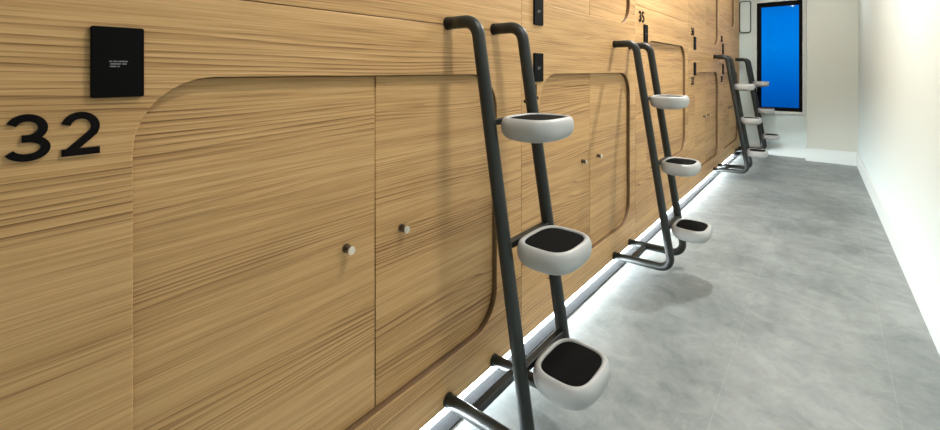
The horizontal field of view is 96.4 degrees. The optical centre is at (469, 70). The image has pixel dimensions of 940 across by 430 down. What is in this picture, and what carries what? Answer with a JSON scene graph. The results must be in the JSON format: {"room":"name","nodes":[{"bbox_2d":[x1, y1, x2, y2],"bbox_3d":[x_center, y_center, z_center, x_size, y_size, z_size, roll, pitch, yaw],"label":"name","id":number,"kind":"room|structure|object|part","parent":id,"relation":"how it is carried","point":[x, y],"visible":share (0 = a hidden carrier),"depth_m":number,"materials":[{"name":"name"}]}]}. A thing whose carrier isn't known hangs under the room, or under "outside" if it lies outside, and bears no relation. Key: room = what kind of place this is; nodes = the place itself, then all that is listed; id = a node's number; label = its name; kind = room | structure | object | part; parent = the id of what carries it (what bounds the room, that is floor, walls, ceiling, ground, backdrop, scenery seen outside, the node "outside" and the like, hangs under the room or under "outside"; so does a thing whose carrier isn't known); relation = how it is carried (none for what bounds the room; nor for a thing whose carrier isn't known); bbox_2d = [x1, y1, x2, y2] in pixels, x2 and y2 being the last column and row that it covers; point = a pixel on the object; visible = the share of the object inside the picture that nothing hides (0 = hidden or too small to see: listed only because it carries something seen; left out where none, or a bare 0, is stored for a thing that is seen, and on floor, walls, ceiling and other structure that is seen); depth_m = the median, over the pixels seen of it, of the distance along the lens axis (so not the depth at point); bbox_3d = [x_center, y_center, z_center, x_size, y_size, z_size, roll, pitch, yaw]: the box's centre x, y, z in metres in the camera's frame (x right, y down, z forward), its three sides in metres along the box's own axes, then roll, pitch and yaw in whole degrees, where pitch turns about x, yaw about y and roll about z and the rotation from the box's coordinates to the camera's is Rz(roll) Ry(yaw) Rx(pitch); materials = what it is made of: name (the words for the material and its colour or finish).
{"room":"capsule hotel corridor","nodes":[
{"label":"capsule hotel corridor","id":0,"kind":"room"},
{"bbox_2d":[0,0,738,429],"bbox_3d":[1.442,-0.178,3.577,0.030,3.142,10.517,0,0,40],"label":"wall","id":1,"kind":"structure","parent":0,"point":[66,223],"depth_m":1.03,"materials":[{"name":"brown wood"}]},
{"bbox_2d":[4,112,99,161],"bbox_3d":[-0.847,0.132,0.857,0.005,0.093,0.139,0,0,40],"label":"number","id":2,"kind":"object","parent":1,"relation":"attached to","point":[37,137],"visible":1,"depth_m":0.84,"materials":[{"name":"black plastic"}]},
{"bbox_2d":[90,26,143,97],"bbox_3d":[-0.780,-0.019,0.931,0.011,0.155,0.091,0,0,40],"label":"card reader","id":3,"kind":"object","parent":1,"relation":"attached to","point":[116,53],"visible":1,"depth_m":0.93,"materials":[{"name":"black plastic"}]},
{"bbox_2d":[133,76,374,429],"bbox_3d":[-0.557,0.609,1.231,0.054,1.181,0.687,0,0,40],"label":"door","id":4,"kind":"structure","parent":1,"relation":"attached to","point":[254,197],"depth_m":1.18,"materials":[{"name":"brown wood"}]},
{"bbox_3d":[-0.404,0.593,1.398,0.030,0.029,0.029,0,0,40],"label":"knob","id":5,"kind":"part","parent":4,"relation":"part of","materials":[{"name":"black metal"}]},
{"bbox_3d":[-0.391,0.593,1.387,0.004,0.027,0.027,0,0,40],"label":"knob","id":6,"kind":"part","parent":4,"relation":"part of","materials":[{"name":"silver metal"}]},
{"bbox_2d":[375,75,491,405],"bbox_3d":[-0.108,0.609,1.758,0.054,1.181,0.687,0,0,40],"label":"door","id":7,"kind":"structure","parent":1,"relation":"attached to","point":[433,197],"depth_m":1.69,"materials":[{"name":"brown wood"}]},
{"bbox_3d":[-0.249,0.593,1.581,0.030,0.029,0.029,0,0,40],"label":"knob","id":8,"kind":"part","parent":7,"relation":"part of","materials":[{"name":"black metal"}]},
{"bbox_3d":[-0.235,0.593,1.569,0.004,0.027,0.027,0,0,40],"label":"knob","id":9,"kind":"part","parent":7,"relation":"part of","materials":[{"name":"silver metal"}]},
{"bbox_2d":[443,15,609,429],"bbox_3d":[0.241,0.585,1.672,0.611,1.619,0.370,0,0,40],"label":"ladder","id":10,"kind":"object","parent":1,"relation":"attached to","point":[571,373],"visible":1,"depth_m":1.56,"materials":[{"name":"black metal"}]},
{"bbox_3d":[0.065,0.585,1.614,0.417,1.617,0.052,0,0,40],"label":"rail","id":11,"kind":"part","parent":10,"relation":"part of","materials":[{"name":"black metal"}]},
{"bbox_3d":[0.270,0.585,1.855,0.417,1.617,0.052,0,0,40],"label":"rail","id":12,"kind":"part","parent":10,"relation":"part of","materials":[{"name":"black metal"}]},
{"bbox_2d":[533,53,542,81],"bbox_3d":[0.372,-0.019,2.288,0.011,0.155,0.091,0,0,40],"label":"card reader","id":13,"kind":"object","parent":1,"relation":"attached to","point":[537,57],"visible":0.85,"depth_m":2.28,"materials":[{"name":"black plastic"}]},
{"bbox_2d":[533,0,542,25],"bbox_3d":[0.372,-0.328,2.288,0.011,0.155,0.091,0,0,40],"label":"card reader","id":14,"kind":"object","parent":1,"relation":"attached to","point":[537,4],"visible":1,"depth_m":2.28,"materials":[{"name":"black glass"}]},
{"bbox_2d":[540,74,589,277],"bbox_3d":[0.596,0.609,2.587,0.054,1.181,0.687,0,0,40],"label":"door","id":15,"kind":"structure","parent":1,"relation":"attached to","point":[567,159],"depth_m":2.64,"materials":[{"name":"brown wood"}]},
{"bbox_2d":[547,0,589,14],"bbox_3d":[0.583,-0.965,2.598,0.020,1.181,0.687,0,0,40],"label":"hatch","id":16,"kind":"object","parent":1,"relation":"attached to","point":[580,6],"visible":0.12,"depth_m":2.68,"materials":[{"name":"brown wood"}]},
{"bbox_2d":[429,152,740,429],"bbox_3d":[1.456,1.448,3.553,0.062,0.005,10.500,0,0,40],"label":"trim","id":17,"kind":"structure","parent":1,"relation":"attached to","point":[450,419],"depth_m":2.44,"materials":[{"name":"metal"}]},
{"bbox_2d":[590,73,626,244],"bbox_3d":[1.044,0.609,3.114,0.054,1.181,0.687,0,0,40],"label":"hatch","id":18,"kind":"object","parent":1,"relation":"attached to","point":[608,92],"visible":0.99,"depth_m":3.07,"materials":[{"name":"brown wood"}]},
{"bbox_2d":[590,0,626,21],"bbox_3d":[1.031,-0.965,3.126,0.020,1.181,0.687,0,0,40],"label":"hatch","id":19,"kind":"object","parent":1,"relation":"attached to","point":[614,10],"visible":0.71,"depth_m":3.11,"materials":[{"name":"brown wood"}]},
{"bbox_2d":[639,11,644,22],"bbox_3d":[1.458,-0.461,3.570,0.005,0.093,0.139,0,0,40],"label":"number","id":20,"kind":"object","parent":1,"relation":"attached to","point":[640,19],"visible":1,"depth_m":3.57,"materials":[{"name":"black plastic"}]},
{"bbox_2d":[643,24,647,42],"bbox_3d":[1.525,-0.325,3.644,0.011,0.155,0.091,0,0,40],"label":"card reader","id":21,"kind":"object","parent":1,"relation":"attached to","point":[645,27],"visible":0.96,"depth_m":3.62,"materials":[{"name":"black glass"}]},
{"bbox_2d":[612,40,712,270],"bbox_3d":[1.401,0.585,3.035,0.611,1.619,0.370,0,0,40],"label":"ladder","id":22,"kind":"object","parent":1,"relation":"attached to","point":[685,230],"visible":1,"depth_m":2.94,"materials":[{"name":"black metal"}]},
{"bbox_3d":[1.224,0.585,2.978,0.417,1.617,0.052,0,0,40],"label":"rail","id":23,"kind":"part","parent":22,"relation":"part of","materials":[{"name":"black metal"}]},
{"bbox_3d":[1.429,0.585,3.219,0.417,1.617,0.052,0,0,40],"label":"rail","id":24,"kind":"part","parent":22,"relation":"part of","materials":[{"name":"black metal"}]},
{"bbox_2d":[646,41,682,167],"bbox_3d":[1.944,0.304,4.199,0.020,1.148,1.329,0,0,40],"label":"hatch","id":25,"kind":"object","parent":1,"relation":"attached to","point":[669,58],"visible":0.46,"depth_m":4.27,"materials":[{"name":"brown wood"}]},
{"bbox_2d":[695,0,704,41],"bbox_3d":[2.889,-0.965,5.311,0.020,1.181,0.687,0,0,40],"label":"hatch","id":26,"kind":"object","parent":1,"relation":"attached to","point":[699,4],"visible":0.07,"depth_m":5.35,"materials":[{"name":"brown wood"}]},
{"bbox_2d":[695,72,706,163],"bbox_3d":[2.902,0.609,5.299,0.054,1.181,0.687,0,0,40],"label":"hatch","id":27,"kind":"object","parent":1,"relation":"attached to","point":[700,116],"visible":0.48,"depth_m":5.35,"materials":[{"name":"brown wood"}]},
{"bbox_2d":[705,72,715,160],"bbox_3d":[3.350,0.609,5.827,0.054,1.181,0.687,0,0,40],"label":"hatch","id":28,"kind":"object","parent":1,"relation":"attached to","point":[710,80],"visible":0.98,"depth_m":5.81,"materials":[{"name":"brown wood"}]},
{"bbox_2d":[705,0,715,43],"bbox_3d":[3.337,-0.965,5.838,0.020,1.181,0.687,0,0,40],"label":"hatch","id":29,"kind":"object","parent":1,"relation":"attached to","point":[710,5],"visible":0.79,"depth_m":5.81,"materials":[{"name":"brown wood"}]},
{"bbox_2d":[723,72,730,146],"bbox_3d":[4.055,0.609,6.656,0.054,1.181,0.687,0,0,40],"label":"hatch","id":30,"kind":"object","parent":1,"relation":"attached to","point":[726,107],"visible":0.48,"depth_m":6.67,"materials":[{"name":"brown wood"}]},
{"bbox_2d":[723,0,731,25],"bbox_3d":[4.137,-1.149,6.779,0.020,0.813,0.966,0,0,40],"label":"hatch","id":31,"kind":"object","parent":1,"relation":"attached to","point":[727,4],"visible":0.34,"depth_m":6.80,"materials":[{"name":"brown wood"}]},
{"bbox_2d":[729,84,735,142],"bbox_3d":[4.503,0.609,7.183,0.054,1.181,0.687,0,0,40],"label":"hatch","id":32,"kind":"object","parent":1,"relation":"attached to","point":[732,119],"visible":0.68,"depth_m":7.09,"materials":[{"name":"brown wood"}]},
{"bbox_2d":[713,55,767,173],"bbox_3d":[3.726,0.585,5.771,0.611,1.619,0.370,0,0,40],"label":"ladder","id":33,"kind":"object","parent":1,"relation":"attached to","point":[747,152],"visible":1,"depth_m":5.68,"materials":[{"name":"black metal"}]},
{"bbox_3d":[3.550,0.585,5.713,0.417,1.617,0.052,0,0,40],"label":"rail","id":34,"kind":"part","parent":33,"relation":"part of","materials":[{"name":"black metal"}]},
{"bbox_3d":[3.754,0.585,5.954,0.417,1.617,0.052,0,0,40],"label":"rail","id":35,"kind":"part","parent":33,"relation":"part of","materials":[{"name":"black metal"}]},
{"bbox_2d":[735,58,779,151],"bbox_3d":[4.911,0.585,7.165,0.611,1.619,0.370,0,0,40],"label":"ladder","id":36,"kind":"object","parent":1,"relation":"attached to","point":[758,111],"visible":0.88,"depth_m":7.06,"materials":[{"name":"black metal"}]},
{"bbox_3d":[4.735,0.585,7.108,0.417,1.617,0.052,0,0,40],"label":"rail","id":37,"kind":"part","parent":36,"relation":"part of","materials":[{"name":"black metal"}]},
{"bbox_3d":[4.939,0.585,7.348,0.417,1.617,0.052,0,0,40],"label":"rail","id":38,"kind":"part","parent":36,"relation":"part of","materials":[{"name":"black metal"}]},
{"bbox_2d":[210,41,675,77],"bbox_3d":[1.343,-0.150,3.662,0.030,3.200,10.520,0,0,40],"label":"door frame","id":39,"kind":"structure","parent":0,"point":[651,41],"depth_m":1.47,"materials":[{"name":"brown wood"}]},
{"bbox_2d":[420,152,939,429],"bbox_3d":[2.098,1.500,3.053,2.250,0.100,10.770,0,0,40],"label":"floor","id":40,"kind":"structure","parent":0,"point":[799,310],"depth_m":2.37,"materials":[{"name":"concrete"}]},
{"bbox_2d":[739,0,806,145],"bbox_3d":[5.157,-0.150,7.415,1.260,3.200,0.140,0,0,40],"label":"wall","id":41,"kind":"structure","parent":0,"point":[791,128],"depth_m":7.30,"materials":[{"name":"white paint"}]},
{"bbox_2d":[739,1,750,32],"bbox_3d":[4.920,-0.964,7.507,0.174,0.568,0.028,0,0,40],"label":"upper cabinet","id":42,"kind":"object","parent":41,"relation":"attached to","point":[744,6],"visible":1,"depth_m":7.50,"materials":[{"name":"white paint"}]},
{"bbox_2d":[749,141,805,157],"bbox_3d":[5.238,1.347,7.244,0.905,0.205,0.016,0,0,40],"label":"baseboard","id":43,"kind":"structure","parent":41,"relation":"attached to","point":[797,151],"depth_m":7.15,"materials":[{"name":"white paint"}]},
{"bbox_2d":[754,0,805,114],"bbox_3d":[5.311,-0.250,7.212,0.725,1.960,0.090,0,0,40],"label":"window","id":44,"kind":"structure","parent":41,"relation":"in","point":[758,5],"depth_m":7.18,"materials":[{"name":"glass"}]},
{"bbox_3d":[5.286,0.709,7.194,0.680,0.043,0.030,0,0,40],"label":"sill","id":45,"kind":"part","parent":44,"relation":"part of","materials":[{"name":"white paint"}]},
{"bbox_2d":[807,0,857,152],"bbox_3d":[5.946,-0.150,6.610,0.995,3.200,0.345,0,0,40],"label":"wall pier","id":46,"kind":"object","parent":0,"point":[832,25],"visible":0.44,"depth_m":6.59,"materials":[{"name":"grey paint"}]},
{"bbox_2d":[806,146,856,165],"bbox_3d":[5.731,1.347,6.680,0.610,0.205,0.205,0,0,40],"label":"baseboard","id":47,"kind":"object","parent":46,"relation":"attached to","point":[816,155],"visible":0.96,"depth_m":6.59,"materials":[{"name":"white paint"}]},
{"bbox_2d":[858,0,939,307],"bbox_3d":[2.793,-0.150,2.508,0.120,3.200,10.643,0,0,39],"label":"wall","id":48,"kind":"structure","parent":0,"point":[899,40],"depth_m":3.01,"materials":[{"name":"white paint"}]},
{"bbox_2d":[857,153,939,355],"bbox_3d":[2.638,1.347,2.427,0.016,0.205,10.317,0,0,39],"label":"baseboard","id":49,"kind":"structure","parent":48,"relation":"attached to","point":[925,300],"depth_m":2.87,"materials":[{"name":"white paint"}]}
]}

